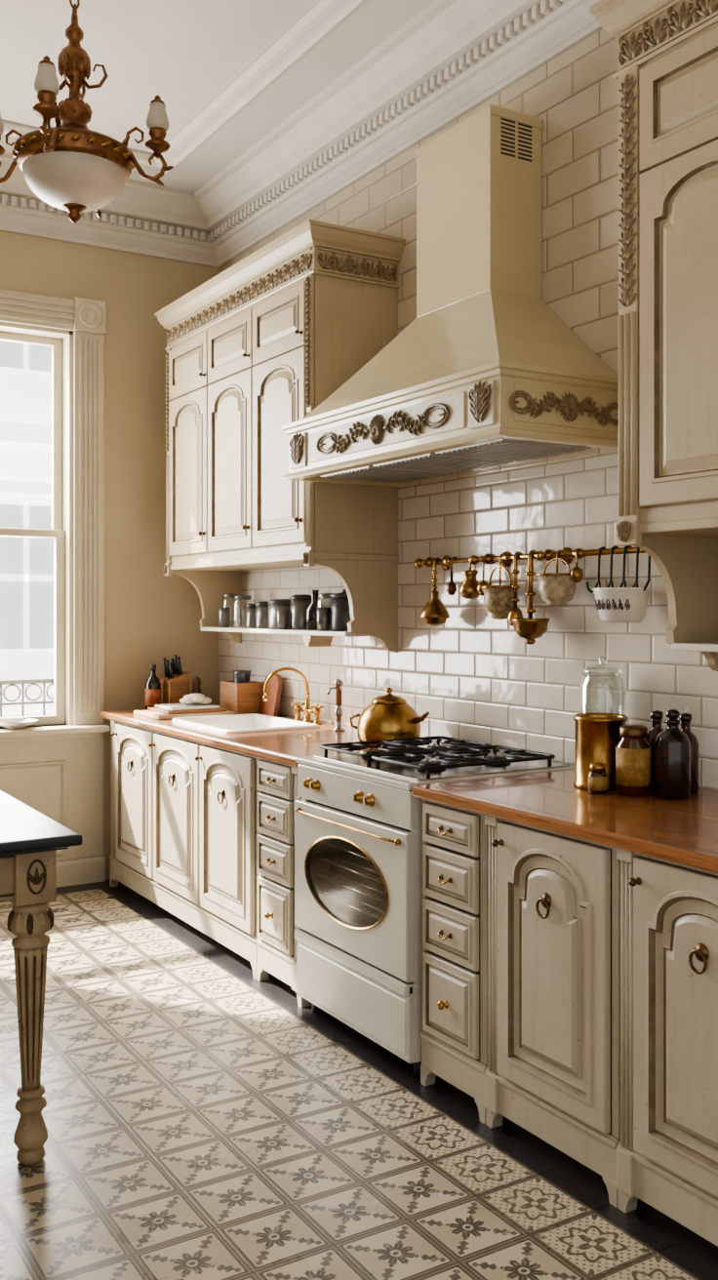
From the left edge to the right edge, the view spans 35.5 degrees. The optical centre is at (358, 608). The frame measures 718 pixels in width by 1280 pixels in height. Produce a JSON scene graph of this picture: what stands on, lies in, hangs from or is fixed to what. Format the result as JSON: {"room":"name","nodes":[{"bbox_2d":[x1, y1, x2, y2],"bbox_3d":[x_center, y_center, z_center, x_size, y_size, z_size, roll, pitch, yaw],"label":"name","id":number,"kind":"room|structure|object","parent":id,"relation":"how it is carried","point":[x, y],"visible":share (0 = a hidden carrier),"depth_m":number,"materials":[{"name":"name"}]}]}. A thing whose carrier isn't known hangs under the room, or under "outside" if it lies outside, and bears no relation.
{"room":"kitchen","nodes":[
{"label":"kitchen","id":0,"kind":"room"},
{"bbox_2d":[0,230,218,879],"bbox_3d":[-2.796,-0.380,5.136,4.600,3.620,0.200,0,0,-32],"label":"wall","id":1,"kind":"structure","parent":0,"point":[150,616],"depth_m":5.99,"materials":[{"name":"beige paint"}]},
{"bbox_2d":[0,732,103,860],"bbox_3d":[-2.214,0.963,5.359,2.044,0.665,0.028,0,0,-32],"label":"wainscoting","id":2,"kind":"structure","parent":1,"relation":"attached to","point":[62,780],"depth_m":5.79,"materials":[{"name":"beige wood"}]},
{"bbox_2d":[0,289,110,744],"bbox_3d":[-2.251,-0.467,5.394,2.078,2.281,0.330,0,0,-32],"label":"window","id":3,"kind":"structure","parent":1,"relation":"in","point":[76,531],"depth_m":5.83,"materials":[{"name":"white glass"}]},
{"bbox_2d":[0,718,38,729],"bbox_3d":[-1.732,0.584,5.659,0.226,0.040,0.226,0,0,-32],"label":"dish","id":4,"kind":"object","parent":3,"relation":"on","point":[21,724],"visible":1,"depth_m":5.61,"materials":[{"name":"white ceramic"}]},
{"bbox_2d":[56,855,105,887],"bbox_3d":[-3.019,1.363,4.869,3.940,0.135,0.022,0,0,-32],"label":"baseboard","id":5,"kind":"structure","parent":1,"relation":"attached to","point":[90,869],"depth_m":5.82,"materials":[{"name":"beige wood"}]},
{"bbox_3d":[-1.971,1.155,6.087,3.000,0.150,0.560,0,0,-32],"label":"balcony slab","id":6,"kind":"object","parent":1,"relation":"attached to","visible":0},
{"bbox_2d":[0,679,53,718],"bbox_3d":[-1.995,0.739,6.225,3.117,0.682,0.024,0,0,-32],"label":"balcony railing","id":7,"kind":"object","parent":6,"relation":"on","point":[31,682],"visible":0.15,"depth_m":6.29,"materials":[{"name":"grey metal"}]},
{"bbox_2d":[0,0,435,192],"bbox_3d":[-0.553,-2.250,1.620,4.750,0.120,8.540,0,0,-32],"label":"ceiling","id":8,"kind":"structure","parent":0,"point":[184,53],"depth_m":4.44,"materials":[{"name":"paint"}]},
{"bbox_2d":[0,0,173,223],"bbox_3d":[-0.887,-1.696,3.500,0.449,0.988,0.450,0,0,-42],"label":"chandelier","id":9,"kind":"object","parent":8,"relation":"hanging from","point":[73,168],"visible":1,"depth_m":3.43,"materials":[{"name":"brown metal"}]},
{"bbox_2d":[0,0,366,174],"bbox_3d":[-0.647,-2.167,1.152,4.100,0.045,7.840,0,0,-32],"label":"trim","id":10,"kind":"structure","parent":8,"relation":"attached to","point":[322,17],"depth_m":4.60,"materials":[{"name":"paint"}]},
{"bbox_2d":[0,880,717,1279],"bbox_3d":[-0.553,1.480,1.620,4.750,0.100,8.540,0,0,-32],"label":"floor","id":11,"kind":"structure","parent":0,"point":[202,1122],"depth_m":2.94,"materials":[{"name":"tile"}]},
{"bbox_2d":[0,790,81,1165],"bbox_3d":[-1.743,1.004,3.371,1.250,0.852,1.930,0,0,-32],"label":"table","id":12,"kind":"object","parent":11,"relation":"on","point":[30,840],"visible":1,"depth_m":2.88,"materials":[{"name":"wood"}]},
{"bbox_2d":[109,720,258,979],"bbox_3d":[-0.581,0.998,5.215,0.701,0.865,1.700,0,0,-32],"label":"base cabinet","id":13,"kind":"object","parent":11,"relation":"on","point":[183,812],"visible":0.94,"depth_m":4.86,"materials":[{"name":"paint"}]},
{"bbox_2d":[100,705,441,766],"bbox_3d":[-0.482,0.547,5.091,0.707,0.034,2.143,0,0,-32],"label":"countertop","id":14,"kind":"structure","parent":13,"relation":"on","point":[282,746],"depth_m":4.63,"materials":[{"name":"brown wood"}]},
{"bbox_2d":[145,664,160,709],"bbox_3d":[-1.068,0.408,5.819,0.083,0.243,0.083,0,0,-32],"label":"bottle","id":15,"kind":"object","parent":14,"relation":"on","point":[152,684],"visible":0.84,"depth_m":5.79,"materials":[{"name":"orange glass"}]},
{"bbox_2d":[160,654,189,704],"bbox_3d":[-0.962,0.385,5.867,0.110,0.290,0.130,0,0,-32],"label":"knife block","id":16,"kind":"object","parent":14,"relation":"on","point":[175,686],"visible":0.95,"depth_m":5.83,"materials":[{"name":"brown wood"}]},
{"bbox_2d":[133,709,235,719],"bbox_3d":[-0.874,0.520,5.598,0.400,0.020,0.340,0,0,-32],"label":"cutting board","id":17,"kind":"object","parent":14,"relation":"on","point":[147,713],"visible":0.61,"depth_m":5.46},
{"bbox_2d":[147,706,226,714],"bbox_3d":[-0.861,0.502,5.606,0.310,0.016,0.280,0,0,-32],"label":"cutting board","id":18,"kind":"object","parent":17,"relation":"on","point":[153,708],"visible":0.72,"depth_m":5.49,"materials":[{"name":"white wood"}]},
{"bbox_2d":[154,702,219,710],"bbox_3d":[-0.861,0.487,5.606,0.250,0.014,0.240,0,0,-32],"label":"tray","id":19,"kind":"object","parent":18,"relation":"on","point":[172,706],"visible":0.89,"depth_m":5.55,"materials":[{"name":"white ceramic"}]},
{"bbox_2d":[179,693,211,704],"bbox_3d":[-0.818,0.452,5.644,0.160,0.054,0.172,0,0,-32],"label":"linens","id":20,"kind":"object","parent":19,"relation":"on","point":[201,699],"visible":1,"depth_m":5.59,"materials":[{"name":"fabric"}]},
{"bbox_2d":[191,676,201,693],"bbox_3d":[-0.845,0.440,5.839,0.060,0.180,0.060,0,0,-32],"label":"pepper mill","id":21,"kind":"object","parent":14,"relation":"on","point":[196,682],"visible":0.59,"depth_m":5.82,"materials":[{"name":"brown wood"}]},
{"bbox_2d":[220,680,263,714],"bbox_3d":[-0.595,0.450,5.699,0.150,0.160,0.200,0,0,-32],"label":"box","id":22,"kind":"object","parent":14,"relation":"on","point":[237,698],"visible":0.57,"depth_m":5.62,"materials":[{"name":"brown wood"}]},
{"bbox_2d":[232,670,251,682],"bbox_3d":[-0.595,0.417,5.699,0.100,0.204,0.100,0,0,-32],"label":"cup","id":23,"kind":"object","parent":22,"relation":"in","point":[239,676],"visible":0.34,"depth_m":5.66,"materials":[{"name":"grey metal"}]},
{"bbox_2d":[171,713,319,733],"bbox_3d":[-0.528,0.610,5.130,0.460,0.191,0.660,0,0,-32],"label":"sink","id":24,"kind":"object","parent":14,"relation":"in","point":[248,723],"visible":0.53,"depth_m":5.33,"materials":[{"name":"white ceramic"}]},
{"bbox_2d":[258,673,281,717],"bbox_3d":[-0.436,0.425,5.573,0.060,0.210,0.160,0,0,-32],"label":"wooden board","id":25,"kind":"object","parent":14,"relation":"on","point":[270,707],"visible":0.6,"depth_m":5.54,"materials":[{"name":"orange wood"}]},
{"bbox_2d":[262,667,323,724],"bbox_3d":[-0.323,0.399,5.174,0.268,0.262,0.253,0,0,-32],"label":"faucet","id":26,"kind":"object","parent":14,"relation":"on","point":[307,709],"visible":0.98,"depth_m":5.20,"materials":[{"name":"gold metal"}]},
{"bbox_2d":[326,678,344,731],"bbox_3d":[-0.103,0.415,4.863,0.086,0.230,0.052,0,0,-32],"label":"faucet","id":27,"kind":"object","parent":14,"relation":"on","point":[338,683],"visible":1,"depth_m":4.86,"materials":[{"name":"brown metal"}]},
{"bbox_2d":[255,757,310,1007],"bbox_3d":[-0.040,0.998,4.333,0.700,0.865,0.360,0,0,-32],"label":"base cabinet","id":28,"kind":"object","parent":11,"relation":"on","point":[277,782],"visible":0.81,"depth_m":4.16,"materials":[{"name":"paint"}]},
{"bbox_2d":[294,735,574,1078],"bbox_3d":[0.241,0.955,3.849,0.728,0.950,0.718,0,0,-32],"label":"stove","id":29,"kind":"object","parent":11,"relation":"on","point":[358,935],"visible":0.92,"depth_m":3.67,"materials":[{"name":"metal"}]},
{"bbox_2d":[313,744,569,780],"bbox_3d":[0.272,0.523,3.868,0.615,0.005,0.658,0,0,-32],"label":"cooktop","id":30,"kind":"object","parent":29,"relation":"in","point":[362,763],"depth_m":3.69,"materials":[{"name":"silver metal"}]},
{"bbox_2d":[349,687,429,747],"bbox_3d":[0.132,0.418,4.349,0.248,0.223,0.306,0,0,-32],"label":"kettle","id":31,"kind":"object","parent":30,"relation":"on","point":[388,716],"visible":0.88,"depth_m":4.29,"materials":[{"name":"gold metal"}]},
{"bbox_2d":[419,798,487,1124],"bbox_3d":[0.528,0.998,3.405,0.700,0.865,0.315,0,0,-32],"label":"base cabinet","id":32,"kind":"object","parent":11,"relation":"on","point":[454,1034],"visible":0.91,"depth_m":3.21,"materials":[{"name":"paint"}]},
{"bbox_2d":[484,814,620,1207],"bbox_3d":[0.744,0.998,3.052,0.701,0.865,0.503,0,0,-32],"label":"base cabinet","id":33,"kind":"object","parent":11,"relation":"on","point":[552,1070],"visible":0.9,"depth_m":2.84,"materials":[{"name":"paint"}]},
{"bbox_2d":[616,847,717,1246],"bbox_3d":[1.016,0.998,2.609,0.701,0.865,0.528,0,0,-32],"label":"base cabinet","id":34,"kind":"object","parent":11,"relation":"on","point":[667,1147],"visible":0.93,"depth_m":2.52,"materials":[{"name":"paint"}]},
{"bbox_2d":[412,769,717,873],"bbox_3d":[0.821,0.547,2.960,0.704,0.034,1.390,0,0,-32],"label":"countertop","id":35,"kind":"structure","parent":34,"relation":"on","point":[685,831],"depth_m":2.94,"materials":[{"name":"brown wood"}]},
{"bbox_2d":[588,762,607,794],"bbox_3d":[0.687,0.486,3.224,0.057,0.088,0.057,0,0,-32],"label":"jar","id":36,"kind":"object","parent":35,"relation":"on","point":[597,776],"visible":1,"depth_m":3.20,"materials":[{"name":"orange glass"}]},
{"bbox_2d":[573,713,627,790],"bbox_3d":[0.719,0.423,3.343,0.158,0.213,0.158,0,0,-32],"label":"canister","id":37,"kind":"object","parent":35,"relation":"on","point":[597,736],"visible":0.74,"depth_m":3.28,"materials":[{"name":"gold metal"}]},
{"bbox_2d":[580,659,625,715],"bbox_3d":[0.768,0.339,3.532,0.140,0.382,0.140,0,0,-32],"label":"glass jar","id":38,"kind":"object","parent":35,"relation":"on","point":[585,674],"visible":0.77,"depth_m":3.51,"materials":[{"name":"clear glass"}]},
{"bbox_2d":[615,723,651,797],"bbox_3d":[0.785,0.431,3.208,0.099,0.198,0.099,0,0,-32],"label":"jar","id":39,"kind":"object","parent":35,"relation":"on","point":[633,751],"visible":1,"depth_m":3.17,"materials":[{"name":"orange glass"}]},
{"bbox_2d":[645,710,663,791],"bbox_3d":[0.875,0.414,3.299,0.074,0.232,0.074,0,0,-32],"label":"bottle","id":40,"kind":"object","parent":35,"relation":"on","point":[657,716],"visible":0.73,"depth_m":3.28,"materials":[{"name":"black glass"}]},
{"bbox_2d":[655,709,690,799],"bbox_3d":[0.882,0.406,3.154,0.096,0.248,0.096,0,0,-32],"label":"bottle","id":41,"kind":"object","parent":35,"relation":"on","point":[672,744],"visible":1,"depth_m":3.12,"materials":[{"name":"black glass"}]},
{"bbox_2d":[679,713,698,794],"bbox_3d":[0.942,0.415,3.237,0.074,0.230,0.074,0,0,-32],"label":"bottle","id":42,"kind":"object","parent":35,"relation":"on","point":[686,718],"visible":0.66,"depth_m":3.21,"materials":[{"name":"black glass"}]},
{"bbox_2d":[419,590,449,626],"bbox_3d":[0.291,-0.002,4.319,0.116,0.140,0.114,0,0,-32],"label":"bowl","id":43,"kind":"object","parent":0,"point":[434,614],"depth_m":4.28,"materials":[{"name":"gold metal"}]},
{"bbox_2d":[218,28,717,791],"bbox_3d":[1.408,-0.380,2.822,0.150,3.620,8.540,0,0,-32],"label":"wall","id":44,"kind":"structure","parent":0,"point":[476,679],"depth_m":3.96,"materials":[{"name":"tile"}]},
{"bbox_2d":[154,218,405,652],"bbox_3d":[-0.435,-0.675,5.246,0.460,1.720,1.660,0,0,-32],"label":"upper cabinet","id":45,"kind":"object","parent":44,"relation":"attached to","point":[256,347],"visible":0.99,"depth_m":4.77,"materials":[{"name":"paint"}]},
{"bbox_2d":[218,607,230,627],"bbox_3d":[-0.686,0.044,5.713,0.060,0.100,0.060,0,0,-32],"label":"cup","id":46,"kind":"object","parent":45,"relation":"on","point":[223,613],"visible":0.96,"depth_m":5.69,"materials":[{"name":"grey metal"}]},
{"bbox_2d":[222,593,239,627],"bbox_3d":[-0.663,0.006,5.810,0.090,0.177,0.090,0,0,-32],"label":"glass jar","id":47,"kind":"object","parent":45,"relation":"on","point":[228,595],"visible":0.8,"depth_m":5.79,"materials":[{"name":"clear glass"}]},
{"bbox_2d":[233,595,252,627],"bbox_3d":[-0.590,0.011,5.690,0.100,0.166,0.100,0,0,-32],"label":"glass jar","id":48,"kind":"object","parent":45,"relation":"on","point":[236,596],"visible":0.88,"depth_m":5.66,"materials":[{"name":"clear glass"}]},
{"bbox_2d":[245,603,255,628],"bbox_3d":[-0.522,0.035,5.579,0.083,0.120,0.083,0,0,-32],"label":"canister","id":49,"kind":"object","parent":45,"relation":"on","point":[250,608],"visible":0.69,"depth_m":5.54,"materials":[{"name":"grey metal"}]},
{"bbox_2d":[255,600,268,628],"bbox_3d":[-0.454,0.029,5.468,0.104,0.130,0.104,0,0,-32],"label":"canister","id":50,"kind":"object","parent":45,"relation":"on","point":[261,608],"visible":0.64,"depth_m":5.42,"materials":[{"name":"grey metal"}]},
{"bbox_2d":[267,599,290,629],"bbox_3d":[-0.344,0.025,5.290,0.177,0.140,0.177,0,0,-32],"label":"canister","id":51,"kind":"object","parent":45,"relation":"on","point":[274,605],"visible":0.55,"depth_m":5.22,"materials":[{"name":"grey metal"}]},
{"bbox_2d":[277,609,288,629],"bbox_3d":[-0.351,0.050,5.157,0.056,0.090,0.056,0,0,-32],"label":"cup","id":52,"kind":"object","parent":45,"relation":"on","point":[282,615],"visible":0.94,"depth_m":5.13,"materials":[{"name":"grey metal"}]},
{"bbox_2d":[200,626,368,637],"bbox_3d":[-0.342,0.105,5.303,0.238,0.020,1.484,0,0,-32],"label":"shelf","id":53,"kind":"object","parent":45,"relation":"attached to","point":[230,630],"depth_m":5.08,"materials":[{"name":"white wood"}]},
{"bbox_2d":[289,594,311,629],"bbox_3d":[-0.261,0.015,5.153,0.114,0.160,0.114,0,0,-32],"label":"canister","id":54,"kind":"object","parent":45,"relation":"on","point":[300,603],"visible":0.79,"depth_m":5.10,"materials":[{"name":"grey metal"}]},
{"bbox_2d":[306,589,321,630],"bbox_3d":[-0.198,0.004,5.051,0.080,0.180,0.080,0,0,-32],"label":"bottle","id":55,"kind":"object","parent":45,"relation":"on","point":[311,617],"visible":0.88,"depth_m":5.02,"materials":[{"name":"black glass"}]},
{"bbox_2d":[316,607,330,631],"bbox_3d":[-0.152,0.044,4.832,0.064,0.100,0.064,0,0,-32],"label":"cup","id":56,"kind":"object","parent":45,"relation":"on","point":[323,614],"visible":1,"depth_m":4.81,"materials":[{"name":"grey metal"}]},
{"bbox_2d":[317,592,334,607],"bbox_3d":[-0.130,0.011,4.940,0.110,0.166,0.110,0,0,-32],"label":"glass jar","id":57,"kind":"object","parent":45,"relation":"on","point":[322,595],"visible":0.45,"depth_m":4.90,"materials":[{"name":"clear glass"}]},
{"bbox_2d":[329,589,350,631],"bbox_3d":[-0.052,0.004,4.812,0.146,0.182,0.146,0,0,-32],"label":"canister","id":58,"kind":"object","parent":45,"relation":"on","point":[340,605],"visible":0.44,"depth_m":4.75,"materials":[{"name":"grey metal"}]},
{"bbox_2d":[0,0,602,267],"bbox_3d":[-0.565,-2.045,1.495,4.600,0.290,8.340,0,0,-32],"label":"trim","id":59,"kind":"structure","parent":44,"relation":"attached to","point":[453,57],"depth_m":4.87,"materials":[{"name":"paint"}]},
{"bbox_2d":[280,103,618,487],"bbox_3d":[0.284,-1.109,3.980,0.554,1.207,1.368,0,0,-32],"label":"range hood","id":60,"kind":"object","parent":44,"relation":"attached to","point":[486,374],"visible":0.97,"depth_m":3.84,"materials":[{"name":"metal"}]},
{"bbox_2d":[500,118,531,161],"bbox_3d":[0.543,-1.616,3.867,0.137,0.122,0.002,0,0,-32],"label":"vent","id":61,"kind":"object","parent":60,"relation":"attached to","point":[515,133],"depth_m":3.87,"materials":[{"name":"beige metal"}]},
{"bbox_2d":[414,546,646,570],"bbox_3d":[0.605,-0.180,3.872,0.120,0.060,1.378,0,0,-32],"label":"utensil rail","id":62,"kind":"object","parent":44,"relation":"attached to","point":[568,553],"visible":0.77,"depth_m":3.90,"materials":[{"name":"gold metal"}]},
{"bbox_2d":[419,557,449,626],"bbox_3d":[0.291,-0.066,4.319,0.116,0.268,0.114,0,0,-32],"label":"ladle","id":63,"kind":"object","parent":62,"relation":"hanging from","point":[434,613],"visible":1,"depth_m":4.29,"materials":[{"name":"gold metal"}]},
{"bbox_2d":[446,556,457,595],"bbox_3d":[0.353,-0.124,4.225,0.048,0.148,0.040,0,0,3],"label":"spoon","id":64,"kind":"object","parent":62,"relation":"hanging from","point":[451,587],"visible":0.99,"depth_m":4.21,"materials":[{"name":"gold metal"}]},
{"bbox_2d":[446,570,456,595],"bbox_3d":[0.349,-0.096,4.225,0.040,0.092,0.039,0,0,-32],"label":"bowl","id":65,"kind":"object","parent":64,"relation":"on","point":[451,587],"depth_m":4.21,"materials":[{"name":"gold metal"}]},
{"bbox_2d":[458,556,479,599],"bbox_3d":[0.409,-0.117,4.127,0.084,0.162,0.083,0,0,-32],"label":"jug","id":66,"kind":"object","parent":62,"relation":"hanging from","point":[468,587],"visible":0.95,"depth_m":4.10,"materials":[{"name":"gold metal"}]},
{"bbox_2d":[477,555,488,596],"bbox_3d":[0.451,-0.122,4.059,0.048,0.152,0.048,0,0,13],"label":"spoon","id":67,"kind":"object","parent":62,"relation":"hanging from","point":[483,582],"visible":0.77,"depth_m":4.05,"materials":[{"name":"gold metal"}]},
{"bbox_2d":[477,580,488,596],"bbox_3d":[0.451,-0.074,4.059,0.048,0.056,0.047,0,0,-32],"label":"bowl","id":68,"kind":"object","parent":67,"relation":"on","point":[483,582],"depth_m":4.04,"materials":[{"name":"gold metal"}]},
{"bbox_2d":[480,553,514,619],"bbox_3d":[0.500,-0.080,3.978,0.139,0.236,0.139,0,0,-32],"label":"pot","id":69,"kind":"object","parent":62,"relation":"hanging from","point":[498,602],"visible":0.87,"depth_m":3.93,"materials":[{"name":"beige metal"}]},
{"bbox_2d":[507,551,523,626],"bbox_3d":[0.545,-0.069,3.905,0.056,0.264,0.056,0,0,15],"label":"spoon","id":70,"kind":"object","parent":62,"relation":"hanging from","point":[515,612],"visible":0.88,"depth_m":3.90,"materials":[{"name":"gold metal"}]},
{"bbox_2d":[507,604,523,626],"bbox_3d":[0.545,0.025,3.905,0.056,0.075,0.055,0,0,-32],"label":"bowl","id":71,"kind":"object","parent":70,"relation":"on","point":[515,613],"depth_m":3.89,"materials":[{"name":"gold metal"}]},
{"bbox_2d":[511,549,550,644],"bbox_3d":[0.587,-0.040,3.837,0.132,0.326,0.130,0,0,-32],"label":"ladle","id":72,"kind":"object","parent":62,"relation":"hanging from","point":[530,628],"visible":0.97,"depth_m":3.82,"materials":[{"name":"gold metal"}]},
{"bbox_2d":[534,549,575,605],"bbox_3d":[0.657,-0.104,3.722,0.149,0.187,0.149,0,0,-32],"label":"pot","id":73,"kind":"object","parent":62,"relation":"hanging from","point":[556,588],"visible":0.87,"depth_m":3.67,"materials":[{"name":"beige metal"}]},
{"bbox_2d":[569,548,583,583],"bbox_3d":[0.709,-0.141,3.641,0.048,0.115,0.044,0,0,7],"label":"spoon","id":74,"kind":"object","parent":62,"relation":"hanging from","point":[577,574],"visible":0.99,"depth_m":3.63,"materials":[{"name":"gold metal"}]},
{"bbox_2d":[569,566,583,583],"bbox_3d":[0.707,-0.110,3.641,0.044,0.054,0.043,0,0,-32],"label":"bowl","id":75,"kind":"object","parent":74,"relation":"on","point":[577,574],"depth_m":3.63,"materials":[{"name":"gold metal"}]},
{"bbox_2d":[585,546,605,593],"bbox_3d":[0.755,-0.124,3.560,0.069,0.149,0.030,0,0,7],"label":"hook","id":76,"kind":"object","parent":62,"relation":"hanging from","point":[602,547],"visible":0.92,"depth_m":3.55,"materials":[{"name":"black metal"}]},
{"bbox_2d":[598,545,619,587],"bbox_3d":[0.784,-0.124,3.513,0.069,0.149,0.030,0,0,7],"label":"hook","id":77,"kind":"object","parent":62,"relation":"hanging from","point":[615,546],"visible":0.7,"depth_m":3.50,"materials":[{"name":"black metal"}]},
{"bbox_2d":[610,545,632,587],"bbox_3d":[0.813,-0.124,3.466,0.069,0.149,0.030,0,0,7],"label":"hook","id":78,"kind":"object","parent":62,"relation":"hanging from","point":[625,546],"visible":0.72,"depth_m":3.45,"materials":[{"name":"black metal"}]},
{"bbox_2d":[623,547,639,587],"bbox_3d":[0.841,-0.124,3.419,0.069,0.149,0.030,0,0,7],"label":"hook","id":79,"kind":"object","parent":62,"relation":"hanging from","point":[638,548],"visible":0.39,"depth_m":3.41,"materials":[{"name":"black metal"}]},
{"bbox_2d":[635,555,650,591],"bbox_3d":[0.868,-0.124,3.377,0.069,0.149,0.030,0,0,7],"label":"hook","id":80,"kind":"object","parent":62,"relation":"hanging from","point":[649,556],"visible":0.52,"depth_m":3.36,"materials":[{"name":"black metal"}]},
{"bbox_2d":[592,587,651,622],"bbox_3d":[0.807,-0.011,3.444,0.180,0.106,0.180,0,0,-32],"label":"bowl","id":81,"kind":"object","parent":80,"relation":"hanging from","point":[613,604],"visible":1,"depth_m":3.38,"materials":[{"name":"white ceramic"}]},
{"bbox_2d":[589,0,717,671],"bbox_3d":[1.021,-0.730,2.869,0.460,1.830,0.746,0,0,-32],"label":"upper cabinet","id":82,"kind":"object","parent":44,"relation":"attached to","point":[666,74],"visible":1,"depth_m":2.91,"materials":[{"name":"paint"}]},
{"bbox_2d":[671,641,717,651],"bbox_3d":[1.114,0.105,2.926,0.238,0.020,0.570,0,0,-32],"label":"shelf","id":83,"kind":"object","parent":82,"relation":"attached to","point":[675,646],"depth_m":3.05,"materials":[{"name":"white wood"}]},
{"bbox_2d":[481,585,514,619],"bbox_3d":[0.500,-0.022,3.978,0.134,0.120,0.132,0,0,-32],"label":"bowl","id":84,"kind":"object","parent":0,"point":[498,601],"depth_m":3.93,"materials":[{"name":"gold metal"}]},
{"bbox_2d":[511,618,550,644],"bbox_3d":[0.587,0.078,3.837,0.132,0.090,0.130,0,0,-32],"label":"bowl","id":85,"kind":"object","parent":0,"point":[530,629],"depth_m":3.79,"materials":[{"name":"gold metal"}]},
{"bbox_2d":[535,572,575,605],"bbox_3d":[0.657,-0.064,3.722,0.144,0.106,0.142,0,0,-32],"label":"bowl","id":86,"kind":"object","parent":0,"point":[554,588],"depth_m":3.67,"materials":[{"name":"metal"}]},
{"label":"outside","id":87,"kind":"structure","parent":0,"visible":0},
{"bbox_2d":[0,340,53,717],"bbox_3d":[-3.187,-3.820,15.727,8.200,17.500,0.650,0,0,-32],"label":"building","id":88,"kind":"structure","parent":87,"point":[26,564],"depth_m":14.83,"materials":[{"name":"white"}]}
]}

